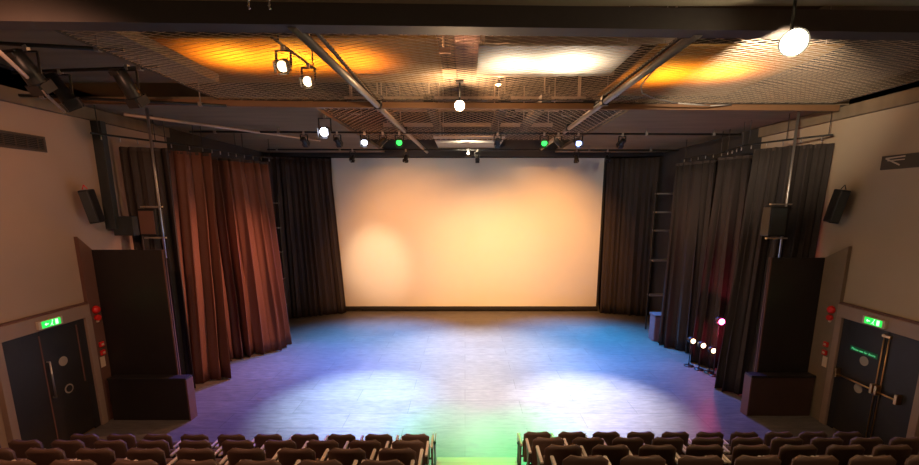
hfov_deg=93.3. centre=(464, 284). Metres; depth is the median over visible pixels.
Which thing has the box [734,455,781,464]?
seat
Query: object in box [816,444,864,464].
seat
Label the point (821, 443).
seat
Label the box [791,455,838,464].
seat
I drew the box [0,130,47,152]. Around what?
air vent
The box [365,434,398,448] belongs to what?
seat
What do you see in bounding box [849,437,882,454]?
seat
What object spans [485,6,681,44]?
joist
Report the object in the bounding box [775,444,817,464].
seat
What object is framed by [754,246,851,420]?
partition wall
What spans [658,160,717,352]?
stage curtain
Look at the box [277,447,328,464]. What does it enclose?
seat
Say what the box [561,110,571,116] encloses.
uplighter
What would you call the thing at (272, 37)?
bar
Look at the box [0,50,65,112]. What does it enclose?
pipe
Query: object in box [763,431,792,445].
seat
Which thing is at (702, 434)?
seat
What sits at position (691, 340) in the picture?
lamp
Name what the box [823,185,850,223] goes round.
wall speaker
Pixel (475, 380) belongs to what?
floor
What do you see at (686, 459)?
seat
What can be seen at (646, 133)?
bar
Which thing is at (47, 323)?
exit sign
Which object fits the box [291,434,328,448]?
seat
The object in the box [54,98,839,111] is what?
beam
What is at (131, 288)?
partition wall
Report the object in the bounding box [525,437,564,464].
seat
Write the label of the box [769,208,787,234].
grille
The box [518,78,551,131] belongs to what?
duct
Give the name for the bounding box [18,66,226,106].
bar
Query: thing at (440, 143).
ceiling panel
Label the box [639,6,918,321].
wall
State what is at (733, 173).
stage curtain
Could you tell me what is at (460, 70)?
duct
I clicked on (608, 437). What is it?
seat
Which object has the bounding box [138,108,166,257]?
speaker
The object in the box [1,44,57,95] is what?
lantern
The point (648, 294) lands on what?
rung
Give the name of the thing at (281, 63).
lantern
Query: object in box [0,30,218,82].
ceiling
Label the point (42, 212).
wall
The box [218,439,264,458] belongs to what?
seat
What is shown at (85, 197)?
grille
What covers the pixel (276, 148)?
bar
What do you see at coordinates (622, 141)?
lantern
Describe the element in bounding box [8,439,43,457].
seat
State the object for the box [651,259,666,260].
rung
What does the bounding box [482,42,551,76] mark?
joist
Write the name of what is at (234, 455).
seat
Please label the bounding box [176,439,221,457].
seat
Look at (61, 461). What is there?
seat
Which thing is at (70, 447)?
seat
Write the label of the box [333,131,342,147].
lantern
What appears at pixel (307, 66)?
lantern
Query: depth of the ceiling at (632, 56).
13.75 m
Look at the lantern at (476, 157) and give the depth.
13.95 m
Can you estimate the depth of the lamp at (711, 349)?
11.16 m
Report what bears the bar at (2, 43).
hanging from the ceiling at (50, 58)
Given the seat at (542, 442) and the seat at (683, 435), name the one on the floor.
the seat at (683, 435)
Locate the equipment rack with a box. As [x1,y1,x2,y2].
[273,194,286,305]
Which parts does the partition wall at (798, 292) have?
panel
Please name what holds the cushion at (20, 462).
on the seat at (26, 461)
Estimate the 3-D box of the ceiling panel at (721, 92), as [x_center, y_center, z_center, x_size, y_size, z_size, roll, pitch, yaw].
[5.360,-5.310,9.892,3.480,1.000,3.800,0,11,0]
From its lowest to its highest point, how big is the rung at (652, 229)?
0.050 m
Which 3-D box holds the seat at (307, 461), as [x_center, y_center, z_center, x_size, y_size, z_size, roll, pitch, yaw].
[-1.325,1.977,4.169,0.524,0.840,0.372,0,11,0]
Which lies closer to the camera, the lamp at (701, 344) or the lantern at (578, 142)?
the lantern at (578, 142)
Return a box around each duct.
[454,35,479,85]
[490,77,510,131]
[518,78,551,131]
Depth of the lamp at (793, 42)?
4.03 m
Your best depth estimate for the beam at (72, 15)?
4.31 m
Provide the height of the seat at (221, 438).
0.840 m
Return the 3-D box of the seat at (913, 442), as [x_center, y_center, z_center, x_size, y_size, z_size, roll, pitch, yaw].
[5.935,2.422,6.033,0.524,0.840,0.372,0,11,0]
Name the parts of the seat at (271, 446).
backrest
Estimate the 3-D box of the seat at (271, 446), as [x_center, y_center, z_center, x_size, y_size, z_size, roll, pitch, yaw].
[-2.455,2.434,5.964,0.524,0.840,0.372,0,11,0]
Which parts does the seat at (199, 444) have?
backrest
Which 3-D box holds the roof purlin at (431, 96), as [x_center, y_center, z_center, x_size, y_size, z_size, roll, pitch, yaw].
[-0.900,-5.650,12.931,0.240,1.450,4.900,0,11,0]
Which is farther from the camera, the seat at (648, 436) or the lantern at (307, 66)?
the lantern at (307, 66)
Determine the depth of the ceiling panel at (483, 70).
8.81 m
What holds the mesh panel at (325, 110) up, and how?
attached to the pipe at (305, 38)
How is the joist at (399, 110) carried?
hanging from the ceiling at (632, 56)
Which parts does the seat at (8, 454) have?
backrest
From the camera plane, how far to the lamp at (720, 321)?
10.82 m
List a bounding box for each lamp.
[454,79,464,110]
[495,77,501,85]
[684,337,696,367]
[694,341,706,370]
[704,346,715,373]
[708,316,725,376]
[778,0,810,56]
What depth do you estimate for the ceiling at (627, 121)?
10.27 m
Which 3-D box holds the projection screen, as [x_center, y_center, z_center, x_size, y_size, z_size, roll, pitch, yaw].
[0.105,-1.953,17.179,10.610,6.120,0.170,0,11,0]
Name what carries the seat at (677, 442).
on the platform
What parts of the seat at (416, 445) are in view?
leg, armrest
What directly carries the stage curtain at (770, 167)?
hanging from the track at (828, 134)
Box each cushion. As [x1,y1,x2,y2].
[0,459,35,464]
[734,455,770,463]
[871,444,902,455]
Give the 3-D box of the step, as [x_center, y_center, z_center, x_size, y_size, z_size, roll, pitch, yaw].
[0.190,2.997,6.812,1.300,0.203,0.710,0,11,0]
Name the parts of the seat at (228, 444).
backrest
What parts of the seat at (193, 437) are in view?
backrest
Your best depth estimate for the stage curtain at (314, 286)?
16.34 m
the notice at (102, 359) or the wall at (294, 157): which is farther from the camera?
the wall at (294, 157)
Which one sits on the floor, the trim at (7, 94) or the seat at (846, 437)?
the seat at (846, 437)
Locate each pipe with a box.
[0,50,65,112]
[124,113,320,140]
[287,27,427,152]
[539,35,701,149]
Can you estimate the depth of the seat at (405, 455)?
4.84 m
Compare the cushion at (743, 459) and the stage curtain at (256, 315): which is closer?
the cushion at (743, 459)
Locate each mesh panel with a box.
[53,30,367,100]
[316,33,679,100]
[322,103,625,139]
[595,38,918,103]
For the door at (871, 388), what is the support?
in the wall at (879, 219)
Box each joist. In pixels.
[308,34,450,53]
[342,34,613,74]
[344,76,585,98]
[377,79,558,111]
[383,86,552,126]
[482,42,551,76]
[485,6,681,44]
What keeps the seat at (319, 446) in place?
on the platform
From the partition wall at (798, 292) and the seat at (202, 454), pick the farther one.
the partition wall at (798, 292)
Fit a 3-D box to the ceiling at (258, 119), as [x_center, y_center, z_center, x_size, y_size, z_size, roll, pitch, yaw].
[-5.075,-4.130,11.903,4.350,0.100,8.080,0,11,0]
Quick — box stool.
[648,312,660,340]
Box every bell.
[92,306,101,321]
[826,306,835,321]
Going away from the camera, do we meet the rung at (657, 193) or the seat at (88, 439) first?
the seat at (88, 439)
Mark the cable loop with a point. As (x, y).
(648, 76)
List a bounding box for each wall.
[0,31,264,447]
[74,237,180,419]
[294,157,638,302]
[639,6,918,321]
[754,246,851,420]
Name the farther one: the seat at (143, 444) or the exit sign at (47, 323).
the exit sign at (47, 323)
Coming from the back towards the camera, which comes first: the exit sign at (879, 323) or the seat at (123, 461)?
the exit sign at (879, 323)
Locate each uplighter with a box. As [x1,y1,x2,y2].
[350,109,361,114]
[464,148,471,156]
[506,110,515,116]
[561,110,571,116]
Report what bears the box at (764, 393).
on the floor
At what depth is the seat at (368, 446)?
5.74 m
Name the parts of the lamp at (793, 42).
stem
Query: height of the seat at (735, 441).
0.840 m
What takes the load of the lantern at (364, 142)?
hanging from the bar at (646, 133)
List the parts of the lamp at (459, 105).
stem, mounting plate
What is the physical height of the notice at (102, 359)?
0.210 m
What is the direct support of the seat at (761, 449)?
on the platform
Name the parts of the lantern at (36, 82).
barn door, barn door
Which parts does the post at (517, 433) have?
post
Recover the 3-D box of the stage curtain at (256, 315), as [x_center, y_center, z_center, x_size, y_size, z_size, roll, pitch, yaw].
[-6.108,-0.658,12.010,0.722,5.436,2.469,7,13,33]
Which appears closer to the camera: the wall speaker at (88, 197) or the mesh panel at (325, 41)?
the mesh panel at (325, 41)
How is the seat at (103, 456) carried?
on the platform
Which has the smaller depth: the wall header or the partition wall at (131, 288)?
the partition wall at (131, 288)
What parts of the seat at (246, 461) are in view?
backrest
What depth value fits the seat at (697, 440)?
5.80 m
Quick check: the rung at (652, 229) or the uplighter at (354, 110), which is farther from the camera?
the rung at (652, 229)
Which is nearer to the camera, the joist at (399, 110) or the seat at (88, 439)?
the seat at (88, 439)
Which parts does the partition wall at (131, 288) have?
panel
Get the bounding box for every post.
[90,121,139,235]
[433,433,435,464]
[517,433,518,464]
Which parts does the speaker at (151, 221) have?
clamp arm, clamp arm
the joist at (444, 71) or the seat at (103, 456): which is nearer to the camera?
the seat at (103, 456)
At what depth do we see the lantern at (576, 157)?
13.98 m
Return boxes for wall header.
[259,91,668,156]
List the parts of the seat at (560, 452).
armrest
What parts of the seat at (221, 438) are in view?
backrest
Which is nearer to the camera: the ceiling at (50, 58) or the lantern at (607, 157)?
the ceiling at (50, 58)
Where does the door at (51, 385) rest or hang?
in the wall at (42, 212)
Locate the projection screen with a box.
[329,157,605,310]
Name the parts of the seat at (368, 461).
backrest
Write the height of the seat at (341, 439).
0.840 m
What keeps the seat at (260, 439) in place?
on the floor
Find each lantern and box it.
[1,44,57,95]
[43,69,83,112]
[108,64,149,108]
[272,46,291,74]
[299,62,315,88]
[300,131,309,146]
[317,115,331,137]
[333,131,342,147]
[349,149,355,162]
[360,131,369,146]
[376,132,387,147]
[395,132,403,146]
[402,149,408,162]
[474,149,480,162]
[493,132,501,147]
[539,132,548,147]
[553,133,564,148]
[573,133,582,147]
[573,149,579,162]
[604,149,610,162]
[616,133,625,148]
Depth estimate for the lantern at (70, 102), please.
6.55 m
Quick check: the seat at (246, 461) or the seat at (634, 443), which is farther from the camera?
the seat at (634, 443)
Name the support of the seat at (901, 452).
on the platform
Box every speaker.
[77,185,105,223]
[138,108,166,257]
[760,112,799,257]
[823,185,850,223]
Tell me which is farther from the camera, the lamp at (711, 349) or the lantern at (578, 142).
the lamp at (711, 349)
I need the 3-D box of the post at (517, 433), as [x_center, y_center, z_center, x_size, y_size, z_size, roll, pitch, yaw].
[0.880,2.725,7.184,0.100,0.600,0.100,0,11,0]
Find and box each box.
[106,375,197,420]
[740,372,815,415]
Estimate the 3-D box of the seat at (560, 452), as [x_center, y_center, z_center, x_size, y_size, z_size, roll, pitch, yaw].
[1.120,2.193,5.135,0.524,0.840,0.372,0,11,0]
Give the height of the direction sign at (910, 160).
0.230 m
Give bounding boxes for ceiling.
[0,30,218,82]
[84,97,384,152]
[150,6,822,90]
[186,0,918,5]
[555,99,849,152]
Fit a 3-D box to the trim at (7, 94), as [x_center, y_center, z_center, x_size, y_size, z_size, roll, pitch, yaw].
[-7.200,-2.443,3.867,0.100,0.220,13.500,0,11,0]
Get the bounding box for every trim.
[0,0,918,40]
[0,85,169,136]
[758,87,918,136]
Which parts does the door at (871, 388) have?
panic rod, panic rod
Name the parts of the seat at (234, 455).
backrest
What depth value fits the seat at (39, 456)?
4.84 m
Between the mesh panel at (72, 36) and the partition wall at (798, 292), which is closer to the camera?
the mesh panel at (72, 36)
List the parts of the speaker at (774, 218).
clamp arm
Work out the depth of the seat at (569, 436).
6.70 m
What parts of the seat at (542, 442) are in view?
leg, armrest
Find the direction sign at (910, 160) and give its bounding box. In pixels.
[880,152,918,169]
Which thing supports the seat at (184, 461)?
on the platform
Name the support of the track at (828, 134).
hanging from the ceiling at (627, 121)
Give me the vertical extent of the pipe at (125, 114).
0.129 m
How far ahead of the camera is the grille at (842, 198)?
8.06 m
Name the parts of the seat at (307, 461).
backrest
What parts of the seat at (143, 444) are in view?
armrest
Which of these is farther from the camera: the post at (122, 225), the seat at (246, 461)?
the post at (122, 225)
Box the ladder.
[645,182,672,328]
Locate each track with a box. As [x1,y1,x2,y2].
[90,105,272,160]
[681,112,832,161]
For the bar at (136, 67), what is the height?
0.215 m
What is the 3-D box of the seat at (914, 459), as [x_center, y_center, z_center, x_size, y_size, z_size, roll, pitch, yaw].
[4.330,1.964,4.238,0.524,0.840,0.372,0,11,0]
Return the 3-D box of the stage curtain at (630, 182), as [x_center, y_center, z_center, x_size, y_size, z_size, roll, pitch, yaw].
[6.197,-1.764,16.560,1.818,5.935,0.319,3,11,16]
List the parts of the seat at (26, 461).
backrest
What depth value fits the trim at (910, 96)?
7.99 m
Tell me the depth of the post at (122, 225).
8.64 m
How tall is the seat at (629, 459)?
0.840 m
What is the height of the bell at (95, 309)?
0.330 m
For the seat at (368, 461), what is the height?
0.840 m
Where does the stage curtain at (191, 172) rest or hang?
hanging from the track at (94, 133)
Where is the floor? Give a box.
[84,303,836,464]
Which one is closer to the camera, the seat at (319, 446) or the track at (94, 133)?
the seat at (319, 446)
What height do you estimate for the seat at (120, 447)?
0.840 m
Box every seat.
[0,448,25,460]
[0,459,72,464]
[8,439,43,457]
[24,448,76,464]
[50,459,96,464]
[51,439,94,457]
[70,434,98,448]
[75,448,126,464]
[93,439,128,457]
[107,434,136,448]
[112,459,158,464]
[126,447,177,464]
[136,439,179,457]
[143,434,180,448]
[174,459,240,464]
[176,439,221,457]
[176,447,227,464]
[178,434,217,448]
[215,434,254,448]
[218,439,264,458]
[224,447,280,464]
[235,459,300,464]
[254,434,292,447]
[264,439,308,458]
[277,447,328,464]
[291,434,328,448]
[297,459,357,464]
[307,439,348,458]
[327,448,375,464]
[328,434,363,448]
[349,439,388,459]
[359,459,414,464]
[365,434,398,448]
[376,448,422,464]
[390,439,429,464]
[401,434,433,464]
[518,431,550,464]
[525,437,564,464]
[536,444,582,464]
[550,455,608,464]
[551,431,585,444]
[563,437,603,455]
[580,444,629,464]
[584,431,619,444]
[601,437,643,455]
[603,455,665,464]
[620,431,654,444]
[625,444,677,464]
[644,437,685,454]
[654,431,690,445]
[676,444,726,464]
[677,455,723,464]
[683,437,726,454]
[688,431,725,445]
[722,437,763,454]
[722,444,770,464]
[723,431,757,445]
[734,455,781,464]
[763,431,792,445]
[768,437,803,454]
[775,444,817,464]
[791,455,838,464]
[799,431,826,444]
[810,437,842,454]
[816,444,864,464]
[833,431,861,444]
[848,455,896,464]
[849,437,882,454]
[863,444,912,464]
[871,455,918,464]
[888,437,918,454]
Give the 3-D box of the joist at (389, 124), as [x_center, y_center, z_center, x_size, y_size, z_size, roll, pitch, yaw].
[0.100,-6.072,14.775,5.800,1.300,0.080,0,11,0]
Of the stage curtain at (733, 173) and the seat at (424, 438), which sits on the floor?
the seat at (424, 438)
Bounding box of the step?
[436,457,516,464]
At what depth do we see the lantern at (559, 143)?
10.68 m
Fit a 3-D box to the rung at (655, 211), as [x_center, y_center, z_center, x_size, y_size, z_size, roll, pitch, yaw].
[6.625,-2.411,14.377,0.650,0.050,0.250,0,11,0]
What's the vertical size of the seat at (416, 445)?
0.840 m
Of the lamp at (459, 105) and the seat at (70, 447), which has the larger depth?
the lamp at (459, 105)
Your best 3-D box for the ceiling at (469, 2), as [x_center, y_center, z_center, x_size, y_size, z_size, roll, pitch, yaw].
[-0.025,-2.180,0.721,14.950,0.180,7.220,0,11,0]
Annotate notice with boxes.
[100,356,105,367]
[821,356,827,366]
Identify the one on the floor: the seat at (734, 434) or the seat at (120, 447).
the seat at (734, 434)
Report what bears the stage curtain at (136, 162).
hanging from the track at (94, 133)
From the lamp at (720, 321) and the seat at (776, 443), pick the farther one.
the lamp at (720, 321)
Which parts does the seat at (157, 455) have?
armrest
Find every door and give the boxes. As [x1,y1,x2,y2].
[0,302,108,448]
[819,302,918,444]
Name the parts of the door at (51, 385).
pull handle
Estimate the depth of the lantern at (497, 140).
10.65 m
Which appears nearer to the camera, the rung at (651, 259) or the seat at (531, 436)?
the seat at (531, 436)
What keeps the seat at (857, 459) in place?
on the platform
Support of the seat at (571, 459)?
on the platform
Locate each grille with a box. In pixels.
[78,191,97,222]
[138,211,155,233]
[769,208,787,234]
[831,191,850,222]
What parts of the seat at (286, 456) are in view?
armrest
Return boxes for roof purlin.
[372,83,403,131]
[423,83,442,131]
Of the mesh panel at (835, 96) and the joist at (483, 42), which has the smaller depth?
the mesh panel at (835, 96)
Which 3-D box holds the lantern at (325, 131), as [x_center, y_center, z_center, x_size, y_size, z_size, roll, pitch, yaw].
[-2.950,-3.318,9.107,0.282,0.507,0.427,0,11,0]
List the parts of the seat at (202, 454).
backrest, armrest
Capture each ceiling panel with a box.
[147,35,443,82]
[433,86,504,147]
[477,6,640,75]
[598,6,844,95]
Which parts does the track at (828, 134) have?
rail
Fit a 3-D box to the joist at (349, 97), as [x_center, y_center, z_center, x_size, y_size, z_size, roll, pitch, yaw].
[0.000,-5.495,11.424,6.400,1.200,0.080,0,11,0]
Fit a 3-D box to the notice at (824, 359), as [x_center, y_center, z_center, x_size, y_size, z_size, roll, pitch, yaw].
[7.126,1.519,8.601,0.006,0.210,0.110,0,11,0]
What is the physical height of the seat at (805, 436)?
0.840 m
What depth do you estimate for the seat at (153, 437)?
6.64 m
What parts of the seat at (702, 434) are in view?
backrest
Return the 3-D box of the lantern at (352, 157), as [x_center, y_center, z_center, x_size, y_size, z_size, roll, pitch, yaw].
[-3.600,-4.135,13.894,0.198,0.422,0.273,0,11,0]
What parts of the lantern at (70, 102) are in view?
barn door, barn door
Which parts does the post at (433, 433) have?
post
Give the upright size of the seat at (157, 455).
0.840 m
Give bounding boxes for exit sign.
[35,316,62,329]
[862,315,887,328]
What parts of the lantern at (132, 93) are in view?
barn door, barn door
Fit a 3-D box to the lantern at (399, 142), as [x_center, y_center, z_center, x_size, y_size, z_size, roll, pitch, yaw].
[-1.600,-3.533,10.565,0.232,0.381,0.339,0,11,0]
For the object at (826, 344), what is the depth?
8.53 m
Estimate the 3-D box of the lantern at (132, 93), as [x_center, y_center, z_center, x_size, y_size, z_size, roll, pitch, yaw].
[-5.001,-2.958,6.462,0.291,0.602,0.466,2,11,13]
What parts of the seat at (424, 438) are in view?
armrest, leg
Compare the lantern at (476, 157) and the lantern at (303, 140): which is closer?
the lantern at (303, 140)
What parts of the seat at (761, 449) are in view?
armrest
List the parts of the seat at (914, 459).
backrest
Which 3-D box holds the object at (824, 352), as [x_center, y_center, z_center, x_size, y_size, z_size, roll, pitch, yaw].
[7.106,1.334,8.582,0.045,0.100,0.100,0,11,0]
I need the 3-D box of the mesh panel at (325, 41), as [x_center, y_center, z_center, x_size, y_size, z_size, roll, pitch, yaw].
[0.400,-3.027,6.173,4.040,0.030,3.370,0,11,0]
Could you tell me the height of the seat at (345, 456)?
0.840 m
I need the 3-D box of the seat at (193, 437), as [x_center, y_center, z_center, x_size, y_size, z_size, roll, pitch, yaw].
[-4.150,2.663,6.861,0.524,0.840,0.372,0,11,0]
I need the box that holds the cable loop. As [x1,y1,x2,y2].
[640,69,731,105]
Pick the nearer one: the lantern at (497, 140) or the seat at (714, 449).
the seat at (714, 449)
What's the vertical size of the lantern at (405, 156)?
0.425 m
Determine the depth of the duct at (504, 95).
12.13 m
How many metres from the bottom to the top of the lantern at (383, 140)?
0.373 m
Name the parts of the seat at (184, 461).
backrest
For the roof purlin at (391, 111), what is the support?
attached to the ceiling at (632, 56)
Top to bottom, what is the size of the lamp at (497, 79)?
0.743 m
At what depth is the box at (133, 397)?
8.69 m
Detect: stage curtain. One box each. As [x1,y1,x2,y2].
[119,146,195,387]
[168,150,230,383]
[211,157,291,360]
[264,156,345,319]
[600,157,659,315]
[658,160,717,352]
[690,155,752,367]
[714,143,834,394]
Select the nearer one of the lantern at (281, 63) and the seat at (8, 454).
the seat at (8, 454)
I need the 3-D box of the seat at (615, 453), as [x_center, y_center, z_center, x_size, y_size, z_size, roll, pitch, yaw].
[1.655,2.193,5.135,0.524,0.840,0.372,0,11,0]
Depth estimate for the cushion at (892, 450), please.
4.91 m
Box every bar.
[0,35,124,52]
[11,54,159,73]
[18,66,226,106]
[189,127,741,135]
[267,146,678,150]
[270,36,316,68]
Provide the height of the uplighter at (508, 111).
0.145 m
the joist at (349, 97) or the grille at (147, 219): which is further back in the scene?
the joist at (349, 97)
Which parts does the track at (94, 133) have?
rail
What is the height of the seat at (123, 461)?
0.840 m
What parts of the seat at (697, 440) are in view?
backrest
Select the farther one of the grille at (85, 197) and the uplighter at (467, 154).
the uplighter at (467, 154)
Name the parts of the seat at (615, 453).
armrest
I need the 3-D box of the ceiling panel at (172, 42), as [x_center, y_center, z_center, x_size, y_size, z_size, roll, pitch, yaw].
[-3.700,-5.154,9.056,6.400,1.000,2.900,0,11,0]
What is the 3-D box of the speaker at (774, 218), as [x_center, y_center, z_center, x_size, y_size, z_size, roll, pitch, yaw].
[6.335,-1.598,8.758,0.450,3.720,0.275,0,11,0]
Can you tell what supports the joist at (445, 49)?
hanging from the ceiling at (632, 56)
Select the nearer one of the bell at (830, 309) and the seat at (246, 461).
the seat at (246, 461)
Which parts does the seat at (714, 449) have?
backrest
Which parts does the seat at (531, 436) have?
leg, armrest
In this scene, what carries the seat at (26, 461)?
on the platform
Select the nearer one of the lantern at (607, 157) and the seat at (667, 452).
the seat at (667, 452)
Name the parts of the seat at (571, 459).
armrest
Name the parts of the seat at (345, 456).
armrest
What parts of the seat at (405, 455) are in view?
armrest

